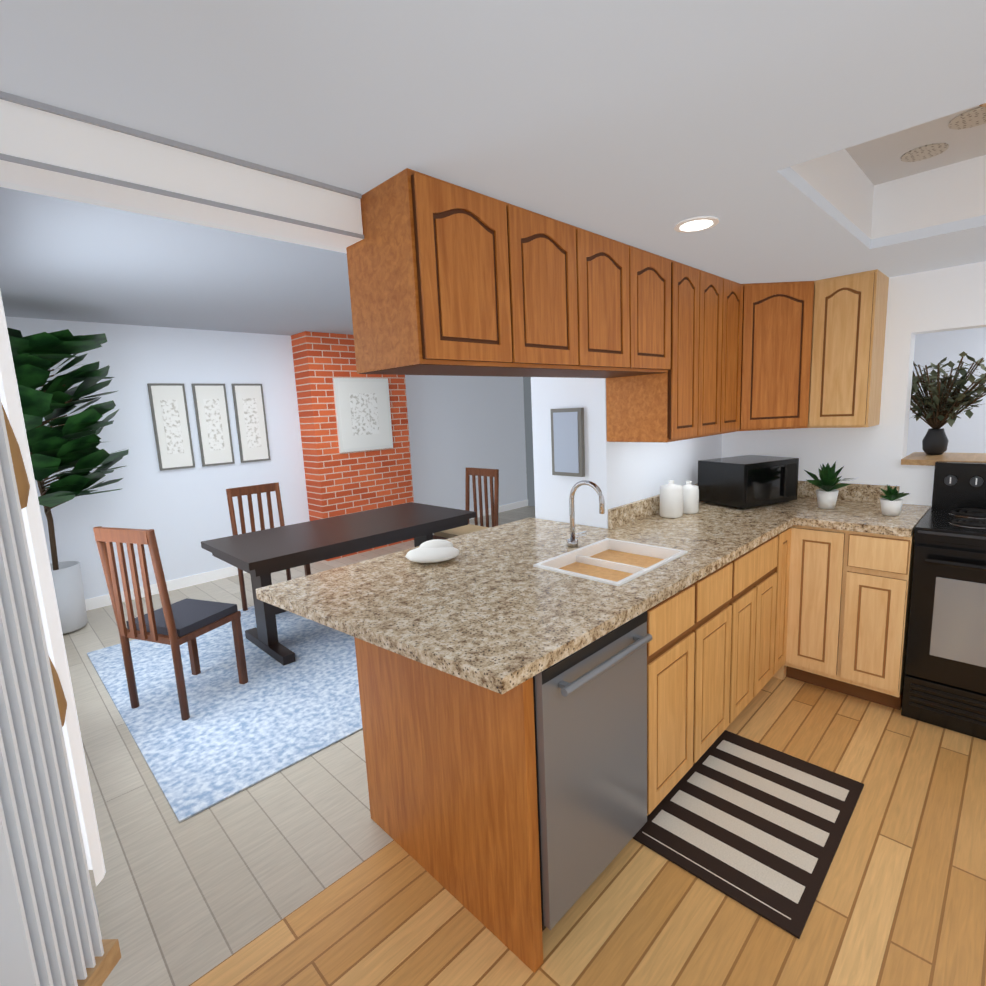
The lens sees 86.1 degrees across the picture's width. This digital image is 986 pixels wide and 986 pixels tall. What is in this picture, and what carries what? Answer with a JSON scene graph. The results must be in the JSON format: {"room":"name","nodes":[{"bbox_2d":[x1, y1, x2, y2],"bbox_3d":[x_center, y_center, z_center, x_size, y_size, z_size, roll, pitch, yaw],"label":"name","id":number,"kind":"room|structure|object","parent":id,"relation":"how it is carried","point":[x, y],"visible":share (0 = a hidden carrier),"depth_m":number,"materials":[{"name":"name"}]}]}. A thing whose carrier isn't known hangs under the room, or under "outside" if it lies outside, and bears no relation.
{"room":"dining room and kitchen","nodes":[
{"label":"dining room and kitchen","id":0,"kind":"room"},
{"bbox_2d":[1,403,66,726],"bbox_3d":[-0.932,0.053,1.019,0.074,0.898,0.070,-11,12,-44],"label":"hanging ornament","id":1,"kind":"object","parent":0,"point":[22,483],"visible":0.21,"depth_m":1.01,"materials":[{"name":"brown"}]},
{"bbox_2d":[77,939,120,985],"bbox_3d":[-0.674,0.576,-0.376,0.225,2.210,2.200,-2,9,2],"label":"window frame","id":2,"kind":"structure","parent":0,"point":[103,968],"depth_m":0.72,"materials":[{"name":"brown wood"}]},
{"bbox_2d":[0,398,103,985],"bbox_3d":[-0.594,0.146,-0.310,0.053,1.258,1.908,-2,9,2],"label":"window blinds","id":3,"kind":"object","parent":2,"relation":"attached to","point":[50,934],"visible":1,"depth_m":0.62,"materials":[{"name":"white plastic"}]},
{"bbox_2d":[0,187,353,335],"bbox_3d":[-1.683,-1.419,3.531,10.000,0.040,4.570,-11,12,-44],"label":"ceiling","id":4,"kind":"structure","parent":0,"point":[64,259],"depth_m":3.22,"materials":[{"name":"grey paint"}]},
{"bbox_2d":[5,316,527,610],"bbox_3d":[-1.866,-0.563,6.351,6.600,2.500,0.162,-11,12,-44],"label":"wall","id":5,"kind":"structure","parent":0,"point":[458,424],"depth_m":5.32,"materials":[{"name":"white paint"}]},
{"bbox_2d":[93,894,102,938],"bbox_3d":[-2.046,1.214,2.408,0.065,0.180,2.450,-11,12,-44],"label":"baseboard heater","id":6,"kind":"object","parent":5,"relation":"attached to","point":[97,915],"visible":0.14,"depth_m":1.56,"materials":[{"name":"white"}]},
{"bbox_2d":[147,383,194,470],"bbox_3d":[-3.059,-0.631,5.029,0.300,0.810,0.030,-11,12,-44],"label":"picture frame","id":7,"kind":"object","parent":5,"relation":"attached to","point":[170,419],"visible":0.93,"depth_m":5.01,"materials":[{"name":"grey paper"}]},
{"bbox_2d":[192,384,234,466],"bbox_3d":[-2.797,-0.683,5.285,0.300,0.810,0.030,-11,12,-44],"label":"picture frame","id":8,"kind":"object","parent":5,"relation":"attached to","point":[213,423],"visible":0.95,"depth_m":5.27,"materials":[{"name":"grey paper"}]},
{"bbox_2d":[232,384,270,462],"bbox_3d":[-2.535,-0.735,5.541,0.300,0.810,0.030,-11,12,-44],"label":"picture frame","id":9,"kind":"object","parent":5,"relation":"attached to","point":[250,417],"visible":0.98,"depth_m":5.52,"materials":[{"name":"grey paper"}]},
{"bbox_3d":[-1.841,-0.783,1.806,0.109,0.109,1.979,-11,12,-44],"label":"curtain rod","id":10,"kind":"object","parent":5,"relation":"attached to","visible":0},
{"bbox_2d":[0,291,105,885],"bbox_3d":[-1.496,0.225,1.700,0.060,1.860,0.770,-11,12,-44],"label":"panel","id":11,"kind":"object","parent":10,"relation":"hanging from","point":[32,518],"visible":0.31,"depth_m":1.43,"materials":[{"name":"white"}]},
{"bbox_2d":[0,0,985,283],"bbox_3d":[1.740,-0.887,0.132,10.000,0.300,5.130,-11,12,-44],"label":"ceiling","id":12,"kind":"structure","parent":0,"point":[778,138],"depth_m":1.09,"materials":[{"name":"grey paint"}]},
{"bbox_2d":[0,91,363,248],"bbox_3d":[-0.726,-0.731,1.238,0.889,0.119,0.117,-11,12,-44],"label":"ceiling beam","id":13,"kind":"structure","parent":12,"relation":"attached to","point":[48,147],"depth_m":1.17,"materials":[{"name":"white paint"}]},
{"bbox_2d":[674,216,718,232],"bbox_3d":[0.725,-0.956,1.881,0.150,0.008,0.150,-11,12,-44],"label":"recessed light","id":14,"kind":"object","parent":12,"relation":"in","point":[696,224],"visible":0.94,"depth_m":1.86,"materials":[{"name":"white"}]},
{"bbox_2d":[901,143,948,161],"bbox_3d":[1.621,-1.279,1.982,0.140,0.004,0.140,-11,12,-44],"label":"ceiling medallion","id":15,"kind":"object","parent":12,"relation":"attached to","point":[924,152],"visible":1,"depth_m":1.98,"materials":[{"name":"beige"}]},
{"bbox_2d":[948,106,985,128],"bbox_3d":[1.599,-1.240,1.738,0.150,0.004,0.150,-11,12,-44],"label":"ceiling medallion","id":16,"kind":"object","parent":12,"relation":"attached to","point":[972,118],"visible":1,"depth_m":1.75,"materials":[{"name":"beige"}]},
{"bbox_2d":[63,506,985,985],"bbox_3d":[0.241,1.291,2.112,10.000,0.050,9.700,-11,12,-44],"label":"floor","id":17,"kind":"structure","parent":0,"point":[900,899],"depth_m":1.77,"materials":[{"name":"brown wood"}]},
{"bbox_2d":[7,328,128,633],"bbox_3d":[-3.231,-0.063,4.078,0.898,2.313,0.996,-11,12,-44],"label":"fiddle-leaf fig plant","id":18,"kind":"object","parent":17,"relation":"on","point":[71,441],"visible":0.94,"depth_m":3.92,"materials":[{"name":"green plant"}]},
{"bbox_2d":[87,606,362,821],"bbox_3d":[-0.931,1.008,4.079,3.260,0.008,2.330,-11,12,-44],"label":"dining rug","id":19,"kind":"object","parent":17,"relation":"on","point":[230,736],"visible":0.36,"depth_m":2.97,"materials":[{"name":"blue carpet"}]},
{"bbox_2d":[93,526,247,720],"bbox_3d":[-1.818,0.672,3.024,0.440,1.062,0.485,1,10,21],"label":"chair","id":20,"kind":"object","parent":19,"relation":"on","point":[176,625],"visible":1,"depth_m":2.83,"materials":[{"name":"brown wood"}]},
{"bbox_2d":[226,482,310,610],"bbox_3d":[-1.863,0.467,4.418,0.440,1.042,0.485,-11,12,-44],"label":"dining chair","id":21,"kind":"object","parent":19,"relation":"on","point":[248,491],"visible":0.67,"depth_m":4.48,"materials":[{"name":"brown wood"}]},
{"bbox_2d":[201,502,475,665],"bbox_3d":[-1.089,0.622,4.112,1.830,0.753,0.900,-11,12,-44],"label":"dining table","id":22,"kind":"object","parent":19,"relation":"on","point":[260,556],"visible":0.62,"depth_m":3.70,"materials":[{"name":"black wood"}]},
{"bbox_2d":[433,467,498,539],"bbox_3d":[-0.241,0.312,4.925,0.485,1.042,0.440,-11,12,-44],"label":"chair","id":23,"kind":"object","parent":19,"relation":"on","point":[468,528],"visible":0.46,"depth_m":4.98,"materials":[{"name":"brown wood"}]},
{"bbox_2d":[291,331,413,561],"bbox_3d":[-1.599,-0.563,6.272,1.230,2.499,0.349,-11,12,-44],"label":"brick column","id":24,"kind":"structure","parent":17,"relation":"on","point":[338,483],"depth_m":5.92,"materials":[{"name":"brick"}]},
{"bbox_2d":[332,378,392,452],"bbox_3d":[-1.481,-0.903,6.075,0.700,0.820,0.035,-11,12,-44],"label":"framed picture","id":25,"kind":"object","parent":24,"relation":"attached to","point":[363,413],"visible":0.95,"depth_m":6.04,"materials":[{"name":"white paper"}]},
{"bbox_2d":[284,581,542,972],"bbox_3d":[-0.274,0.871,1.665,0.270,0.964,0.859,-11,12,-44],"label":"base cabinet","id":26,"kind":"object","parent":17,"relation":"on","point":[476,635],"depth_m":1.61,"materials":[{"name":"brown wood"}]},
{"bbox_2d":[405,539,458,562],"bbox_3d":[-0.261,0.255,2.313,0.260,0.064,0.250,-11,12,-44],"label":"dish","id":27,"kind":"object","parent":26,"relation":"on","point":[434,550],"visible":0.98,"depth_m":2.26,"materials":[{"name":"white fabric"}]},
{"bbox_2d":[533,611,651,931],"bbox_3d":[0.135,0.852,1.840,0.547,0.910,0.677,-11,12,-44],"label":"dishwasher","id":28,"kind":"object","parent":17,"relation":"on","point":[590,710],"visible":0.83,"depth_m":1.57,"materials":[{"name":"silver metal"}]},
{"bbox_2d":[636,561,859,815],"bbox_3d":[0.842,0.799,1.791,0.362,0.964,0.524,-11,12,-44],"label":"base cabinet","id":29,"kind":"object","parent":17,"relation":"on","point":[719,633],"depth_m":2.26,"materials":[{"name":"brown wood"}]},
{"bbox_2d":[567,480,604,546],"bbox_3d":[0.437,0.090,2.371,0.125,0.310,0.196,-11,12,-44],"label":"sink faucet","id":30,"kind":"object","parent":29,"relation":"on","point":[572,541],"visible":1,"depth_m":2.38,"materials":[{"name":"silver metal"}]},
{"bbox_2d":[633,730,863,938],"bbox_3d":[1.010,1.232,2.060,0.865,0.008,0.572,-11,12,-44],"label":"striped rug","id":31,"kind":"object","parent":17,"relation":"on","point":[757,828],"visible":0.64,"depth_m":1.98,"materials":[{"name":"black fabric"}]},
{"bbox_2d":[692,541,883,701],"bbox_3d":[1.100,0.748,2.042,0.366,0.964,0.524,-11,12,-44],"label":"base cabinet","id":32,"kind":"object","parent":17,"relation":"on","point":[866,576],"depth_m":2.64,"materials":[{"name":"brown wood"}]},
{"bbox_2d":[660,480,682,517],"bbox_3d":[0.992,0.030,2.936,0.124,0.202,0.124,-11,12,-44],"label":"canister","id":33,"kind":"object","parent":32,"relation":"on","point":[671,499],"visible":1,"depth_m":2.89,"materials":[{"name":"white ceramic"}]},
{"bbox_2d":[732,517,907,708],"bbox_3d":[1.437,0.681,2.371,0.585,0.964,0.524,-11,12,-44],"label":"base cabinet","id":34,"kind":"object","parent":17,"relation":"on","point":[890,546],"depth_m":2.59,"materials":[{"name":"brown wood"}]},
{"bbox_2d":[682,481,698,513],"bbox_3d":[1.120,0.021,3.020,0.110,0.182,0.110,-11,12,-44],"label":"canister","id":35,"kind":"object","parent":34,"relation":"on","point":[690,498],"visible":0.81,"depth_m":2.98,"materials":[{"name":"white ceramic"}]},
{"bbox_2d":[780,513,915,709],"bbox_3d":[1.720,0.625,2.648,0.214,0.964,0.524,-11,12,-44],"label":"base cabinet","id":36,"kind":"object","parent":17,"relation":"on","point":[909,529],"depth_m":2.58,"materials":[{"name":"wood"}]},
{"bbox_2d":[698,455,798,508],"bbox_3d":[1.561,-0.073,3.224,0.460,0.265,0.360,-7,10,-24],"label":"microwave","id":37,"kind":"object","parent":36,"relation":"on","point":[745,481],"visible":1,"depth_m":3.10,"materials":[{"name":"black metal"}]},
{"bbox_2d":[805,462,852,508],"bbox_3d":[1.895,-0.050,2.965,0.248,0.268,0.272,-11,12,-44],"label":"plant","id":38,"kind":"object","parent":36,"relation":"on","point":[827,492],"visible":1,"depth_m":2.93,"materials":[{"name":"green plant"}]},
{"bbox_2d":[880,484,908,515],"bbox_3d":[2.070,0.033,2.725,0.129,0.162,0.132,-11,12,-44],"label":"plant","id":39,"kind":"object","parent":36,"relation":"on","point":[891,502],"visible":1,"depth_m":2.71,"materials":[{"name":"green plant"}]},
{"bbox_2d":[901,461,985,740],"bbox_3d":[2.457,0.500,2.444,0.718,1.205,0.764,-11,12,-44],"label":"range","id":40,"kind":"object","parent":17,"relation":"on","point":[944,685],"visible":1,"depth_m":2.44,"materials":[{"name":"black metal"}]},
{"bbox_2d":[550,408,584,476],"bbox_3d":[0.398,-0.271,2.820,0.030,0.360,0.200,-11,12,-44],"label":"mirror","id":41,"kind":"object","parent":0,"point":[567,442],"visible":1,"depth_m":2.80,"materials":[{"name":"grey"}]},
{"bbox_2d":[652,261,985,506],"bbox_3d":[3.234,-0.148,2.157,0.150,2.500,5.470,-11,12,-44],"label":"wall","id":42,"kind":"structure","parent":0,"point":[933,316],"depth_m":3.09,"materials":[{"name":"white paint"}]},
{"bbox_2d":[346,168,888,441],"bbox_3d":[0.886,-0.625,2.306,2.831,0.804,0.892,-11,12,-44],"label":"upper cabinet","id":43,"kind":"object","parent":42,"relation":"attached to","point":[447,278],"visible":1,"depth_m":1.30,"materials":[{"name":"brown wood"}]},
{"bbox_2d":[901,452,985,465],"bbox_3d":[3.456,-0.099,2.136,0.480,0.030,2.820,-11,12,-44],"label":"sill","id":44,"kind":"structure","parent":42,"relation":"attached to","point":[918,458],"depth_m":2.94,"materials":[{"name":"brown wood"}]},
{"bbox_2d":[910,351,985,454],"bbox_3d":[2.593,-0.532,3.093,0.583,0.605,0.732,-11,12,-44],"label":"vase","id":45,"kind":"object","parent":44,"relation":"on","point":[938,405],"visible":0.88,"depth_m":3.01,"materials":[{"name":"black"}]}
]}

